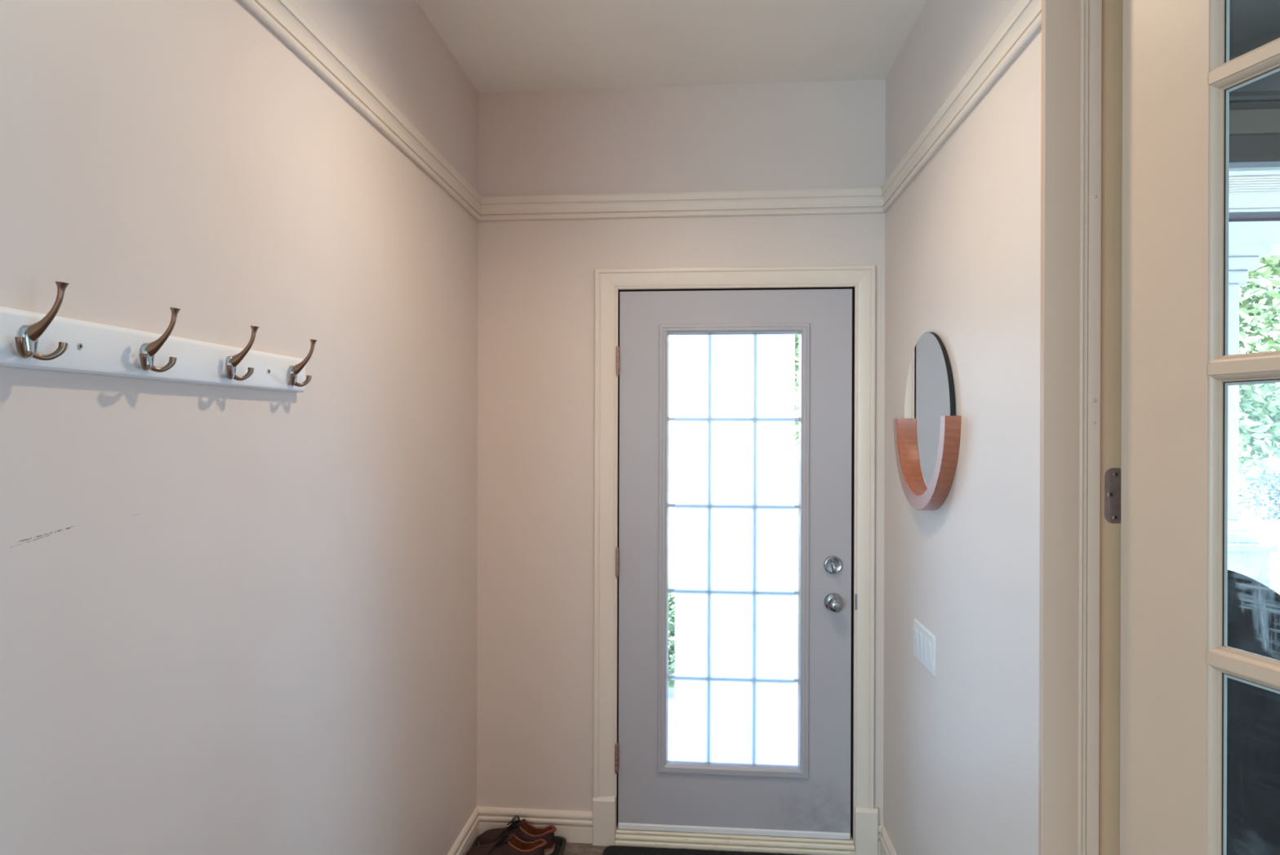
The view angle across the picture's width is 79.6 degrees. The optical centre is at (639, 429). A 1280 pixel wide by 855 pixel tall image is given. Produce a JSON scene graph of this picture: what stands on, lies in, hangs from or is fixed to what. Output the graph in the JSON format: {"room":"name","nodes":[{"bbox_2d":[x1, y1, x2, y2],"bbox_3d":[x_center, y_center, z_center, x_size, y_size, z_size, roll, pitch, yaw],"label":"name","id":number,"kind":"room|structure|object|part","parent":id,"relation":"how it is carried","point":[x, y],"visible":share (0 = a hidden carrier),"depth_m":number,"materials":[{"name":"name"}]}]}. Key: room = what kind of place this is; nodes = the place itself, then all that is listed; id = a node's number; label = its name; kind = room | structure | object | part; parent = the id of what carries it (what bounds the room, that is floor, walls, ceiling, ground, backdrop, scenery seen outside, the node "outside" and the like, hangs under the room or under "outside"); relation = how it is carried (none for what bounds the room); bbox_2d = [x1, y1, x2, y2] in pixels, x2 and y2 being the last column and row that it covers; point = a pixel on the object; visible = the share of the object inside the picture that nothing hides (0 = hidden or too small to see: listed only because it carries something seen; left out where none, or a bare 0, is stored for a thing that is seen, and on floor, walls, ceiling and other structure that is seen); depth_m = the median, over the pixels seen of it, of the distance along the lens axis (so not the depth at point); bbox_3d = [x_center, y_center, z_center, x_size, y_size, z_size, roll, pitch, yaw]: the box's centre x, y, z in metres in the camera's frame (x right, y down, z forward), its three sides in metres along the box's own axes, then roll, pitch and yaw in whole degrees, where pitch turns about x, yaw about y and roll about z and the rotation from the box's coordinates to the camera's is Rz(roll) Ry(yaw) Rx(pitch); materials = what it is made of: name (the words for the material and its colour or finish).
{"room":"entryway","nodes":[
{"label":"entryway","id":0,"kind":"room"},
{"bbox_2d":[0,0,478,854],"bbox_3d":[-0.787,0.138,1.722,0.120,2.857,2.803,0,0,5],"label":"wall","id":1,"kind":"structure","parent":0,"point":[233,620],"depth_m":1.43,"materials":[{"name":"paint"}]},
{"bbox_2d":[0,281,316,392],"bbox_3d":[-0.727,-0.131,1.274,0.073,0.107,0.733,0,0,5],"label":"coat rack","id":2,"kind":"object","parent":1,"relation":"attached to","point":[28,340],"visible":1,"depth_m":1.14,"materials":[{"name":"white paint"}]},
{"bbox_3d":[-0.759,-0.100,0.946,0.010,0.025,0.041,0,0,-26],"label":"arm","id":3,"kind":"part","parent":2,"relation":"part of","materials":[{"name":"brown metal"}]},
{"bbox_3d":[-0.766,-0.111,0.965,0.009,0.041,0.022,0,0,5],"label":"plate","id":4,"kind":"part","parent":2,"relation":"part of","materials":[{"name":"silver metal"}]},
{"bbox_3d":[-0.744,-0.147,0.963,0.056,0.074,0.017,0,0,5],"label":"arm","id":5,"kind":"part","parent":2,"relation":"part of","materials":[{"name":"brown metal"}]},
{"bbox_3d":[-0.756,-0.100,0.983,0.010,0.025,0.041,0,0,36],"label":"arm","id":6,"kind":"part","parent":2,"relation":"part of","materials":[{"name":"brown metal"}]},
{"bbox_3d":[-0.742,-0.100,1.151,0.010,0.025,0.041,0,0,-26],"label":"arm","id":7,"kind":"part","parent":2,"relation":"part of","materials":[{"name":"brown metal"}]},
{"bbox_3d":[-0.749,-0.111,1.171,0.009,0.041,0.022,0,0,5],"label":"plate","id":8,"kind":"part","parent":2,"relation":"part of","materials":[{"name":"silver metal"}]},
{"bbox_3d":[-0.727,-0.147,1.169,0.056,0.074,0.017,0,0,5],"label":"arm","id":9,"kind":"part","parent":2,"relation":"part of","materials":[{"name":"brown metal"}]},
{"bbox_3d":[-0.739,-0.100,1.189,0.010,0.025,0.041,0,0,36],"label":"arm","id":10,"kind":"part","parent":2,"relation":"part of","materials":[{"name":"brown metal"}]},
{"bbox_3d":[-0.725,-0.100,1.358,0.010,0.025,0.041,0,0,-26],"label":"arm","id":11,"kind":"part","parent":2,"relation":"part of","materials":[{"name":"brown metal"}]},
{"bbox_3d":[-0.732,-0.111,1.378,0.009,0.041,0.022,0,0,5],"label":"plate","id":12,"kind":"part","parent":2,"relation":"part of","materials":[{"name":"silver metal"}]},
{"bbox_3d":[-0.722,-0.100,1.396,0.010,0.025,0.041,0,0,36],"label":"arm","id":13,"kind":"part","parent":2,"relation":"part of","materials":[{"name":"brown metal"}]},
{"bbox_3d":[-0.710,-0.148,1.376,0.056,0.074,0.017,0,0,5],"label":"arm","id":14,"kind":"part","parent":2,"relation":"part of","materials":[{"name":"brown metal"}]},
{"bbox_3d":[-0.708,-0.101,1.565,0.010,0.025,0.041,0,0,-26],"label":"arm","id":15,"kind":"part","parent":2,"relation":"part of","materials":[{"name":"brown metal"}]},
{"bbox_3d":[-0.715,-0.111,1.585,0.009,0.041,0.022,0,0,5],"label":"plate","id":16,"kind":"part","parent":2,"relation":"part of","materials":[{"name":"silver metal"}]},
{"bbox_3d":[-0.705,-0.101,1.603,0.010,0.025,0.041,0,0,36],"label":"arm","id":17,"kind":"part","parent":2,"relation":"part of","materials":[{"name":"brown metal"}]},
{"bbox_3d":[-0.693,-0.148,1.583,0.056,0.074,0.017,0,0,5],"label":"arm","id":18,"kind":"part","parent":2,"relation":"part of","materials":[{"name":"brown metal"}]},
{"bbox_2d":[237,0,481,221],"bbox_3d":[-0.722,-0.842,1.636,0.019,0.089,2.643,0,0,5],"label":"trim","id":19,"kind":"structure","parent":1,"relation":"attached to","point":[286,19],"depth_m":1.89,"materials":[{"name":"beige paint"}]},
{"bbox_2d":[447,806,479,854],"bbox_3d":[-0.730,1.509,1.638,0.017,0.114,2.643,0,0,5],"label":"baseboard","id":20,"kind":"structure","parent":1,"relation":"attached to","point":[464,842],"depth_m":2.81,"materials":[{"name":"beige paint"}]},
{"bbox_2d":[562,841,607,854],"bbox_3d":[0.084,1.631,-0.140,8.440,0.120,6.373,0,0,5],"label":"floor","id":21,"kind":"structure","parent":0,"point":[571,848],"depth_m":2.86,"materials":[{"name":"beige tile"}]},
{"bbox_2d":[471,833,566,854],"bbox_3d":[-0.473,1.552,2.549,0.342,0.028,0.738,0,0,5],"label":"tray","id":22,"kind":"object","parent":21,"relation":"on","point":[559,841],"visible":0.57,"depth_m":2.87,"materials":[{"name":"black rubber"}]},
{"bbox_2d":[466,830,546,854],"bbox_3d":[-0.482,1.503,2.751,0.300,0.112,0.112,0,0,2],"label":"shoe","id":23,"kind":"object","parent":22,"relation":"on","point":[508,844],"visible":1,"depth_m":2.73,"materials":[{"name":"brown leather"}]},
{"bbox_2d":[477,815,556,854],"bbox_3d":[-0.457,1.503,2.857,0.300,0.112,0.112,0,0,7],"label":"shoe","id":24,"kind":"object","parent":22,"relation":"on","point":[522,828],"visible":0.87,"depth_m":2.84,"materials":[{"name":"brown leather"}]},
{"bbox_2d":[602,845,799,854],"bbox_3d":[0.292,1.562,2.598,0.896,0.013,0.504,0,0,5],"label":"doormat","id":25,"kind":"object","parent":21,"relation":"on","point":[609,850],"visible":1,"depth_m":2.83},
{"bbox_2d":[1226,569,1279,854],"bbox_3d":[1.470,0.965,2.338,0.880,1.215,0.700,0,0,5],"label":"armchair","id":26,"kind":"object","parent":21,"relation":"on","point":[1253,625],"visible":0.06,"depth_m":1.98,"materials":[{"name":"black leather"}]},
{"bbox_2d":[416,0,1279,93],"bbox_3d":[0.093,-1.362,-0.143,8.440,0.150,6.373,0,0,5],"label":"ceiling","id":27,"kind":"structure","parent":0,"point":[501,46],"depth_m":2.54,"materials":[{"name":"paint"}]},
{"bbox_2d":[476,79,1279,843],"bbox_3d":[1.906,0.144,2.825,5.066,2.857,0.160,0,0,5],"label":"wall","id":28,"kind":"structure","parent":0,"point":[536,278],"depth_m":2.92,"materials":[{"name":"paint"}]},
{"bbox_2d":[477,806,592,843],"bbox_3d":[-0.404,1.509,2.929,0.453,0.114,0.017,0,0,5],"label":"baseboard","id":29,"kind":"structure","parent":28,"relation":"attached to","point":[575,826],"depth_m":2.92,"materials":[{"name":"beige paint"}]},
{"bbox_2d":[479,187,884,221],"bbox_3d":[0.139,-0.841,2.881,1.530,0.089,0.019,0,0,5],"label":"trim","id":30,"kind":"structure","parent":28,"relation":"attached to","point":[851,200],"depth_m":2.88,"materials":[{"name":"beige paint"}]},
{"bbox_2d":[614,288,852,839],"bbox_3d":[0.344,0.497,2.864,0.877,2.034,0.116,0,0,5],"label":"door","id":31,"kind":"structure","parent":28,"relation":"in","point":[732,770],"depth_m":2.89,"materials":[{"name":"paint"}]},
{"bbox_3d":[0.092,0.450,2.899,0.045,1.689,0.023,0,0,-21],"label":"lite frame","id":32,"kind":"part","parent":31,"relation":"part of","materials":[{"name":"paint"}]},
{"bbox_3d":[0.347,1.277,2.883,0.560,0.038,0.032,0,0,5],"label":"lite frame","id":33,"kind":"part","parent":31,"relation":"part of","materials":[{"name":"paint"}]},
{"bbox_3d":[0.352,-0.375,2.881,0.560,0.038,0.032,0,0,5],"label":"lite frame","id":34,"kind":"part","parent":31,"relation":"part of","materials":[{"name":"paint"}]},
{"bbox_3d":[0.607,0.452,2.857,0.045,1.689,0.023,0,0,30],"label":"lite frame","id":35,"kind":"part","parent":31,"relation":"part of","materials":[{"name":"paint"}]},
{"bbox_3d":[0.712,0.640,2.798,0.055,0.055,0.044,0,0,5],"label":"knob","id":36,"kind":"part","parent":31,"relation":"part of","materials":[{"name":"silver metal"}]},
{"bbox_2d":[614,824,855,854],"bbox_3d":[0.354,1.542,2.936,0.885,0.052,0.177,0,0,5],"label":"trim","id":37,"kind":"structure","parent":28,"relation":"attached to","point":[624,837],"depth_m":2.86,"materials":[{"name":"paint"}]},
{"bbox_2d":[592,265,878,854],"bbox_3d":[0.356,0.483,2.936,1.054,2.170,0.176,0,0,5],"label":"trim","id":38,"kind":"structure","parent":28,"relation":"attached to","point":[608,284],"depth_m":2.87,"materials":[{"name":"beige paint"}]},
{"bbox_3d":[0.795,0.635,2.827,0.008,0.058,0.004,0,0,5],"label":"strike plate","id":39,"kind":"part","parent":38,"relation":"part of","materials":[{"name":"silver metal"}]},
{"bbox_2d":[878,823,882,854],"bbox_3d":[0.884,1.513,2.822,0.022,0.114,0.017,0,0,5],"label":"baseboard","id":40,"kind":"structure","parent":28,"relation":"attached to","point":[879,824],"depth_m":2.82,"materials":[{"name":"beige paint"}]},
{"bbox_2d":[1229,108,1279,135],"bbox_3d":[2.483,-1.083,2.685,1.840,0.085,0.022,0,0,5],"label":"trim","id":41,"kind":"structure","parent":28,"relation":"attached to","point":[1260,121],"depth_m":2.70,"materials":[{"name":"beige paint"}]},
{"bbox_2d":[1229,56,1279,102],"bbox_3d":[2.730,-1.219,2.633,3.400,0.125,0.085,0,0,5],"label":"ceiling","id":42,"kind":"structure","parent":28,"relation":"attached to","point":[1267,88],"depth_m":2.70,"materials":[{"name":"beige paint"}]},
{"bbox_2d":[1229,161,1279,174],"bbox_3d":[2.483,0.017,2.723,1.800,1.945,0.170,0,0,5],"label":"trim","id":43,"kind":"structure","parent":28,"relation":"in","point":[1248,167],"depth_m":2.76,"materials":[{"name":"white paint"}]},
{"bbox_2d":[883,0,1041,854],"bbox_3d":[0.909,0.142,2.111,0.136,2.857,1.428,0,0,5],"label":"wall","id":44,"kind":"structure","parent":0,"point":[962,240],"depth_m":1.92,"materials":[{"name":"paint"}]},
{"bbox_2d":[880,824,897,854],"bbox_3d":[0.829,1.513,2.119,0.017,0.114,1.428,0,0,5],"label":"baseboard","id":45,"kind":"structure","parent":44,"relation":"attached to","point":[886,847],"depth_m":2.75,"materials":[{"name":"beige paint"}]},
{"bbox_2d":[913,617,935,676],"bbox_3d":[0.846,0.641,2.273,0.012,0.116,0.220,0,0,5],"label":"light switch","id":46,"kind":"object","parent":44,"relation":"attached to","point":[924,641],"visible":1,"depth_m":2.27,"materials":[{"name":"white plastic"}]},
{"bbox_2d":[893,332,961,510],"bbox_3d":[0.834,-0.024,2.259,0.043,0.522,0.545,0,0,5],"label":"round mirror","id":47,"kind":"object","parent":44,"relation":"attached to","point":[926,440],"visible":1,"depth_m":2.23,"materials":[{"name":"orange wood"}]},
{"bbox_2d":[904,332,950,493],"bbox_3d":[0.842,-0.035,2.271,0.001,0.498,0.498,0,0,6],"label":"mirror glass","id":48,"kind":"object","parent":47,"relation":"attached to","point":[927,398],"depth_m":2.26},
{"bbox_3d":[0.833,0.102,2.259,0.040,0.272,0.545,0,0,5],"label":"wooden frame","id":49,"kind":"part","parent":47,"relation":"part of","materials":[{"name":"red wood"}]},
{"bbox_2d":[880,0,1041,213],"bbox_3d":[0.834,-0.838,2.117,0.019,0.089,1.428,0,0,5],"label":"trim","id":50,"kind":"structure","parent":44,"relation":"attached to","point":[1023,23],"depth_m":1.89,"materials":[{"name":"beige paint"}]},
{"bbox_3d":[0.807,0.143,0.879,0.136,2.857,1.045,0,0,5],"label":"wall","id":51,"kind":"structure","parent":0,"visible":0},
{"bbox_2d":[1038,0,1123,854],"bbox_3d":[0.792,0.222,0.933,0.214,2.700,0.990,0,0,5],"label":"trim","id":52,"kind":"structure","parent":51,"relation":"attached to","point":[1082,87],"depth_m":1.37,"materials":[{"name":"beige paint"}]},
{"bbox_2d":[1120,0,1279,854],"bbox_3d":[0.957,0.246,0.954,0.040,2.628,0.800,0,0,-15],"label":"door","id":53,"kind":"structure","parent":51,"relation":"in","point":[1179,75],"depth_m":1.23,"materials":[{"name":"beige paint"}]},
{"label":"outside","id":54,"kind":"structure","parent":0,"visible":0},
{"bbox_2d":[668,448,1279,659],"bbox_3d":[12.971,1.910,35.580,100.000,0.120,66.947,0,0,5],"label":"ground","id":55,"kind":"structure","parent":54,"point":[1271,462],"depth_m":26.91,"materials":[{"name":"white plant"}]},
{"bbox_2d":[668,342,675,480],"bbox_3d":[-0.515,-0.783,30.144,8.000,5.200,7.000,0,0,5],"label":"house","id":56,"kind":"structure","parent":55,"relation":"on","point":[672,345],"depth_m":27.00,"materials":[{"name":"white"}]},
{"bbox_2d":[795,382,1239,448],"bbox_3d":[13.608,-1.653,29.148,17.750,7.029,6.310,0,0,-4],"label":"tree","id":57,"kind":"object","parent":55,"relation":"on","point":[797,396],"visible":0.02,"depth_m":29.38,"materials":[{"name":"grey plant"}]},
{"bbox_2d":[1238,487,1244,514],"bbox_3d":[10.633,1.290,15.228,2.297,1.271,1.346,0,0,5],"label":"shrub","id":58,"kind":"object","parent":55,"relation":"on","point":[1241,488],"visible":0.02,"depth_m":14.81,"materials":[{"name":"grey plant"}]},
{"bbox_2d":[1240,466,1279,521],"bbox_3d":[13.475,1.308,15.597,2.288,1.301,1.355,0,0,5],"label":"shrub","id":59,"kind":"object","parent":55,"relation":"on","point":[1273,487],"visible":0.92,"depth_m":15.68,"materials":[{"name":"grey plant"}]},
{"bbox_3d":[13.424,1.473,15.568,1.020,0.804,0.076,0,0,5],"label":"stem","id":60,"kind":"part","parent":59,"relation":"part of","materials":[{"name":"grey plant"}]},
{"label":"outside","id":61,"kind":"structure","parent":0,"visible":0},
{"bbox_2d":[667,655,797,764],"bbox_3d":[2.789,1.744,4.062,8.100,0.220,2.447,0,0,5],"label":"path","id":62,"kind":"structure","parent":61,"point":[671,690],"depth_m":4.26,"materials":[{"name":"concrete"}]},
{"bbox_2d":[668,591,675,687],"bbox_3d":[-0.040,1.283,4.806,1.559,0.686,0.682,0,0,5],"label":"shrub","id":63,"kind":"object","parent":62,"relation":"on","point":[671,627],"visible":0.02,"depth_m":4.68,"materials":[{"name":"green plant"}]},
{"bbox_2d":[1227,242,1278,587],"bbox_3d":[3.307,0.301,4.443,0.430,2.668,0.430,0,0,5],"label":"porch post","id":64,"kind":"object","parent":62,"relation":"on","point":[1250,557],"visible":0.26,"depth_m":4.29,"materials":[{"name":"white paint"}]},
{"bbox_3d":[3.306,0.595,4.443,0.430,0.160,0.430,0,0,5],"label":"moulding","id":65,"kind":"part","parent":64,"relation":"part of","materials":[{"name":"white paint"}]},
{"bbox_2d":[1228,173,1279,255],"bbox_3d":[4.229,-1.275,4.380,5.300,0.485,0.370,0,0,5],"label":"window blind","id":66,"kind":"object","parent":64,"relation":"on","point":[1254,200],"depth_m":4.32,"materials":[{"name":"white paint"}]},
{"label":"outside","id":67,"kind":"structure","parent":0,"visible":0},
{"bbox_2d":[668,482,1279,589],"bbox_3d":[11.424,1.858,16.867,100.000,0.015,16.500,0,0,5],"label":"street","id":68,"kind":"structure","parent":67,"point":[1269,531],"depth_m":14.41,"materials":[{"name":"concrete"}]},
{"bbox_2d":[795,333,799,395],"bbox_3d":[3.145,-1.012,13.893,2.047,5.721,2.456,0,0,43],"label":"tree","id":69,"kind":"object","parent":68,"relation":"on","point":[797,335],"visible":0.02,"depth_m":13.55,"materials":[{"name":"green plant"}]},
{"bbox_2d":[1238,255,1279,486],"bbox_3d":[7.564,-1.010,10.524,4.194,5.751,3.115,0,0,5],"label":"tree","id":70,"kind":"object","parent":68,"relation":"on","point":[1258,413],"visible":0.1,"depth_m":10.13,"materials":[{"name":"green plant"}]}
]}

